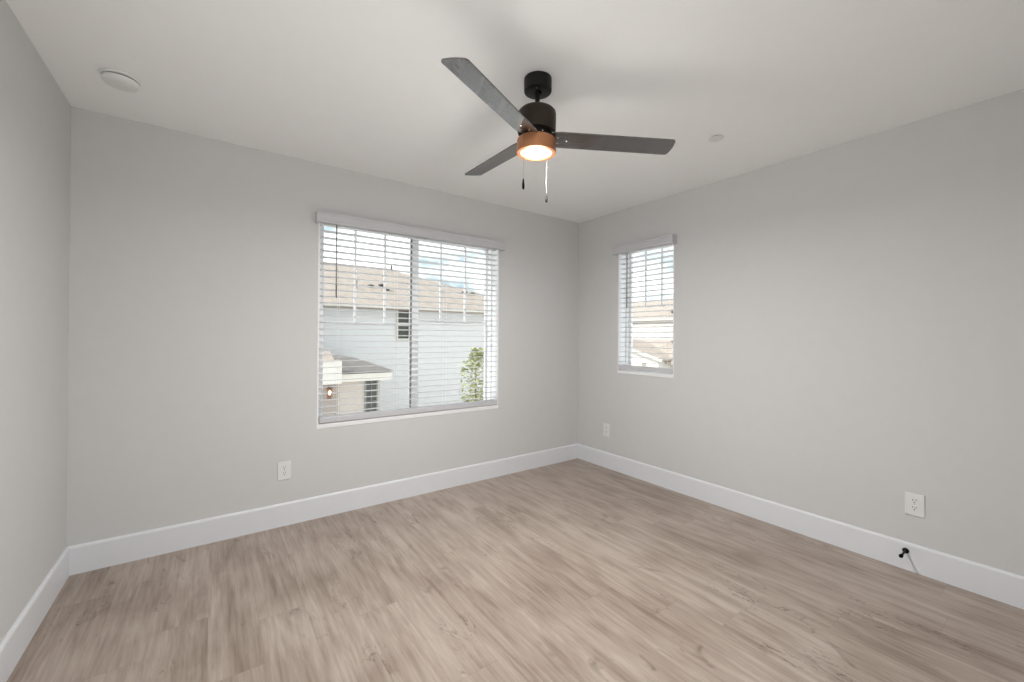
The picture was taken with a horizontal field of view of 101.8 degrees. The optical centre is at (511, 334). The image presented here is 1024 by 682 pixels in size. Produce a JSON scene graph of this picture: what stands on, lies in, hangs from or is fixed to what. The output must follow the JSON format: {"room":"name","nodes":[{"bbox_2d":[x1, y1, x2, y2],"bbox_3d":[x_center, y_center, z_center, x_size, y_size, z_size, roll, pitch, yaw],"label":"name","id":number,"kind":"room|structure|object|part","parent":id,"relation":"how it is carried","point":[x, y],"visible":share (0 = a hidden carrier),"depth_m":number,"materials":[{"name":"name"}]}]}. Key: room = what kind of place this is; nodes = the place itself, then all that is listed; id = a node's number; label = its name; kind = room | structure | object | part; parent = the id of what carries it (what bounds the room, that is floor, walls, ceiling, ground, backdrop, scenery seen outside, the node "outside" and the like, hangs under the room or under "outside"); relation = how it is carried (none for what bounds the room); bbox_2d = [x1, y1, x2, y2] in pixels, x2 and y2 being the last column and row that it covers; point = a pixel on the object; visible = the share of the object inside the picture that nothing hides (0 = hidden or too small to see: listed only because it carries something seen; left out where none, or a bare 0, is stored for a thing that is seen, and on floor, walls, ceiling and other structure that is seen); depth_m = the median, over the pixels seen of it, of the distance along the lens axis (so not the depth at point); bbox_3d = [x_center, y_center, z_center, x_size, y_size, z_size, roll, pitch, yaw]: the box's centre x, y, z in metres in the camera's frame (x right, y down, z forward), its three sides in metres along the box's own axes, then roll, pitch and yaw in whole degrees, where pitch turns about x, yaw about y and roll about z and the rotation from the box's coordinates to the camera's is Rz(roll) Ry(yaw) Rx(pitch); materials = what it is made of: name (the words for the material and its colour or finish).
{"room":"empty bedroom","nodes":[
{"label":"empty bedroom","id":0,"kind":"room"},
{"bbox_2d":[0,0,70,642],"bbox_3d":[-1.401,0.031,0.780,0.150,2.440,3.700,1,0,-36],"label":"wall","id":1,"kind":"structure","parent":0,"point":[35,114],"depth_m":1.71,"materials":[{"name":"paint"}]},
{"bbox_2d":[0,547,68,681],"bbox_3d":[-1.723,1.176,1.351,0.014,0.149,2.000,1,0,-36],"label":"baseboard","id":2,"kind":"structure","parent":1,"relation":"attached to","point":[15,642],"depth_m":1.71,"materials":[{"name":"white paint"}]},
{"bbox_2d":[66,106,578,546],"bbox_3d":[-0.786,0.045,3.383,3.894,2.440,0.200,1,0,-36],"label":"wall","id":3,"kind":"structure","parent":0,"point":[193,344],"depth_m":2.58,"materials":[{"name":"paint"}]},
{"bbox_2d":[277,460,290,480],"bbox_3d":[-1.500,0.895,2.739,0.079,0.122,0.008,1,0,-36],"label":"power outlet","id":4,"kind":"object","parent":3,"relation":"attached to","point":[284,467],"visible":1,"depth_m":2.73,"materials":[{"name":"white plastic"}]},
{"bbox_2d":[68,443,577,575],"bbox_3d":[-0.812,1.190,3.233,3.694,0.149,0.014,1,0,-36],"label":"baseboard","id":5,"kind":"structure","parent":3,"relation":"attached to","point":[89,556],"depth_m":2.73,"materials":[{"name":"white paint"}]},
{"bbox_2d":[317,405,497,428],"bbox_3d":[-0.757,0.640,3.330,1.500,0.030,0.089,1,0,-36],"label":"window sill","id":6,"kind":"structure","parent":3,"relation":"attached to","point":[433,413],"depth_m":3.21,"materials":[{"name":"white paint"}]},
{"bbox_2d":[317,222,498,424],"bbox_3d":[-0.784,-0.083,3.377,1.500,1.475,0.191,1,0,-36],"label":"window","id":7,"kind":"structure","parent":3,"relation":"in","point":[412,351],"depth_m":3.43,"materials":[{"name":"white plastic"}]},
{"bbox_3d":[-1.096,-0.085,3.222,0.777,1.439,0.022,1,0,-36],"label":"sash","id":8,"kind":"part","parent":7,"relation":"part of","materials":[{"name":"white plastic"}]},
{"bbox_2d":[315,210,504,423],"bbox_3d":[-0.726,-0.106,3.297,1.544,1.454,0.120,1,0,-36],"label":"window blind","id":9,"kind":"object","parent":7,"relation":"attached to","point":[329,219],"visible":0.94,"depth_m":3.23,"materials":[{"name":"white plastic"}]},
{"bbox_3d":[-0.747,0.600,3.317,1.471,0.042,0.054,1,0,-36],"label":"rail","id":10,"kind":"part","parent":9,"relation":"part of","materials":[{"name":"white plastic"}]},
{"bbox_3d":[-0.736,-0.092,3.328,1.242,1.395,0.055,1,0,-36],"label":"ladder cord","id":11,"kind":"part","parent":9,"relation":"part of","materials":[{"name":"white fabric"}]},
{"bbox_3d":[-0.541,-0.080,3.652,0.748,1.439,0.022,1,0,-36],"label":"sash","id":12,"kind":"part","parent":7,"relation":"part of","materials":[{"name":"white plastic"}]},
{"bbox_3d":[-0.814,-0.083,3.418,1.500,1.475,0.090,1,0,-36],"label":"frame","id":13,"kind":"part","parent":7,"relation":"part of","materials":[{"name":"white plastic"}]},
{"bbox_2d":[6,0,1023,222],"bbox_3d":[-0.969,-1.285,1.091,6.894,0.200,3.700,1,0,-36],"label":"ceiling","id":14,"kind":"structure","parent":0,"point":[361,86],"depth_m":1.87,"materials":[{"name":"paint"}]},
{"bbox_2d":[99,68,140,91],"bbox_3d":[-1.805,-1.166,1.918,0.140,0.043,0.140,1,0,-36],"label":"smoke detector","id":15,"kind":"object","parent":14,"relation":"attached to","point":[115,78],"visible":1,"depth_m":1.89,"materials":[{"name":"white plastic"}]},
{"bbox_2d":[441,57,674,202],"bbox_3d":[0.019,-0.904,2.013,1.154,0.540,1.039,1,0,-36],"label":"ceiling fan","id":16,"kind":"object","parent":14,"relation":"hanging from","point":[538,139],"visible":1,"depth_m":1.86,"materials":[{"name":"grey wood"}]},
{"bbox_3d":[-0.060,-0.902,1.608,0.112,0.006,0.580,17,9,27],"label":"blade","id":17,"kind":"part","parent":16,"relation":"part of","materials":[{"name":"grey wood"}]},
{"bbox_3d":[-0.083,-0.929,2.223,0.112,0.006,0.580,-12,10,-31],"label":"blade","id":18,"kind":"part","parent":16,"relation":"part of","materials":[{"name":"grey wood"}]},
{"bbox_3d":[0.051,-0.803,1.843,0.002,0.222,0.002,0,0,0],"label":"pull chain","id":19,"kind":"part","parent":16,"relation":"part of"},
{"bbox_2d":[521,147,551,158],"bbox_3d":[0.111,-0.839,1.918,0.143,0.015,0.143,1,0,-36],"label":"diffuser","id":20,"kind":"object","parent":16,"relation":"attached to","point":[529,152],"depth_m":1.91,"materials":[{"name":"white glass"}]},
{"bbox_3d":[0.461,-0.890,1.937,0.580,0.006,0.112,3,-9,-2],"label":"blade","id":21,"kind":"part","parent":16,"relation":"part of","materials":[{"name":"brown wood"}]},
{"bbox_2d":[708,135,723,141],"bbox_3d":[1.206,-1.160,2.457,0.083,0.008,0.083,1,0,-36],"label":"sprinkler cover","id":22,"kind":"object","parent":14,"relation":"attached to","point":[715,138],"visible":1,"depth_m":2.45,"materials":[{"name":"white plastic"}]},
{"bbox_2d":[7,458,1023,681],"bbox_3d":[0.169,1.326,1.915,4.044,0.120,3.700,1,0,-36],"label":"floor","id":23,"kind":"structure","parent":0,"point":[574,570],"depth_m":1.96,"materials":[{"name":"plastic"}]},
{"bbox_2d":[578,89,1023,576],"bbox_3d":[1.794,0.061,2.963,0.200,2.440,3.500,1,0,-36],"label":"wall","id":24,"kind":"structure","parent":0,"point":[849,316],"depth_m":2.48,"materials":[{"name":"paint"}]},
{"bbox_2d":[603,423,609,436],"bbox_3d":[0.909,0.918,3.999,0.008,0.122,0.079,1,0,-36],"label":"power outlet","id":25,"kind":"object","parent":24,"relation":"attached to","point":[606,427],"visible":1,"depth_m":4.00,"materials":[{"name":"white plastic"}]},
{"bbox_2d":[617,370,673,377],"bbox_3d":[1.195,0.347,3.688,0.089,0.026,0.583,1,0,-36],"label":"window sill","id":26,"kind":"structure","parent":24,"relation":"attached to","point":[666,375],"depth_m":3.66,"materials":[{"name":"white plastic"}]},
{"bbox_2d":[618,244,673,374],"bbox_3d":[1.243,-0.222,3.722,0.191,1.165,0.583,1,0,-36],"label":"window","id":27,"kind":"structure","parent":24,"relation":"in","point":[629,345],"depth_m":3.93,"materials":[{"name":"white plastic"}]},
{"bbox_3d":[1.284,-0.222,3.752,0.090,1.165,0.583,1,0,-36],"label":"frame","id":28,"kind":"part","parent":27,"relation":"part of","materials":[{"name":"white plastic"}]},
{"bbox_2d":[612,234,676,373],"bbox_3d":[1.163,-0.246,3.665,0.120,1.144,0.627,1,0,-36],"label":"window blind","id":29,"kind":"object","parent":27,"relation":"attached to","point":[665,241],"visible":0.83,"depth_m":3.65,"materials":[{"name":"white plastic"}]},
{"bbox_3d":[1.181,0.305,3.678,0.054,0.042,0.554,1,0,-36],"label":"rail","id":30,"kind":"part","parent":29,"relation":"part of","materials":[{"name":"white plastic"}]},
{"bbox_3d":[1.190,-0.233,3.680,0.055,1.085,0.392,1,0,-36],"label":"ladder cord","id":31,"kind":"part","parent":29,"relation":"part of","materials":[{"name":"white fabric"}]},
{"bbox_2d":[578,444,1023,609],"bbox_3d":[1.700,1.206,2.896,0.014,0.149,3.500,1,0,-36],"label":"baseboard","id":32,"kind":"structure","parent":24,"relation":"attached to","point":[1006,587],"depth_m":2.50,"materials":[{"name":"white paint"}]},
{"bbox_2d":[899,548,908,557],"bbox_3d":[2.103,1.177,2.235,0.106,0.029,0.029,1,0,-36],"label":"doorstop","id":33,"kind":"object","parent":32,"relation":"attached to","point":[905,550],"visible":1,"depth_m":2.25,"materials":[{"name":"black metal"}]},
{"bbox_2d":[905,491,924,517],"bbox_3d":[2.175,0.919,2.246,0.008,0.122,0.079,1,0,-36],"label":"power outlet","id":34,"kind":"object","parent":24,"relation":"attached to","point":[914,503],"visible":1,"depth_m":2.24,"materials":[{"name":"white plastic"}]},
{"bbox_2d":[910,498,918,503],"bbox_3d":[2.173,0.899,2.245,0.002,0.028,0.034,1,0,-36],"label":"receptacle","id":35,"kind":"object","parent":34,"relation":"attached to","point":[912,500],"depth_m":2.24,"materials":[{"name":"white plastic"}]},
{"bbox_2d":[910,505,918,511],"bbox_3d":[2.173,0.938,2.245,0.002,0.028,0.034,1,0,-36],"label":"receptacle","id":36,"kind":"object","parent":34,"relation":"attached to","point":[913,508],"depth_m":2.24,"materials":[{"name":"white plastic"}]},
{"label":"outside","id":37,"kind":"structure","parent":0,"visible":0},
{"bbox_3d":[-1.809,4.375,33.357,150.000,0.200,170.000,1,0,-36],"label":"ground","id":38,"kind":"structure","parent":37,"visible":0},
{"bbox_2d":[322,351,393,415],"bbox_3d":[-7.729,2.326,13.222,6.800,3.660,4.520,1,0,-36],"label":"porch wing","id":39,"kind":"object","parent":38,"relation":"on","point":[368,367],"visible":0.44,"depth_m":13.12,"materials":[{"name":"beige paint"}]},
{"bbox_2d":[327,387,332,398],"bbox_3d":[-5.550,1.768,12.655,0.150,0.400,0.110,1,0,-36],"label":"wall lantern","id":40,"kind":"object","parent":39,"relation":"attached to","point":[328,388],"visible":0.87,"depth_m":12.66,"materials":[{"name":"brown metal"}]},
{"bbox_3d":[-4.569,1.983,13.470,0.330,0.990,0.014,1,0,-36],"label":"pane","id":41,"kind":"part","parent":39,"relation":"part of","materials":[{"name":"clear glass"}]},
{"bbox_2d":[323,262,483,409],"bbox_3d":[-13.403,-0.048,20.773,29.400,8.387,14.230,1,0,-36],"label":"neighbor house","id":42,"kind":"structure","parent":38,"relation":"on","point":[447,335],"depth_m":19.35,"materials":[{"name":"white"}]},
{"bbox_3d":[-4.911,-0.483,18.771,0.500,1.320,0.014,1,0,-36],"label":"pane","id":43,"kind":"part","parent":42,"relation":"part of","materials":[{"name":"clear glass"}]},
{"bbox_2d":[458,347,483,401],"bbox_3d":[-1.324,2.339,15.225,1.371,3.738,1.296,1,0,-36],"label":"young tree","id":44,"kind":"object","parent":38,"relation":"on","point":[477,354],"visible":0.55,"depth_m":15.18,"materials":[{"name":"green plant"}]},
{"bbox_2d":[633,300,672,339],"bbox_3d":[8.640,1.076,27.947,8.940,6.500,24.000,1,0,-36],"label":"house","id":45,"kind":"structure","parent":38,"relation":"on","point":[663,313],"depth_m":22.68,"materials":[{"name":"beige paint"}]},
{"bbox_2d":[633,339,672,367],"bbox_3d":[6.928,2.244,17.709,4.980,4.060,13.200,1,0,-36],"label":"house","id":46,"kind":"structure","parent":38,"relation":"on","point":[659,347],"depth_m":16.55,"materials":[{"name":"beige paint"}]},
{"bbox_3d":[3.958,0.604,17.660,0.080,0.822,5.480,1,0,-36],"label":"rake trim","id":47,"kind":"part","parent":46,"relation":"part of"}
]}

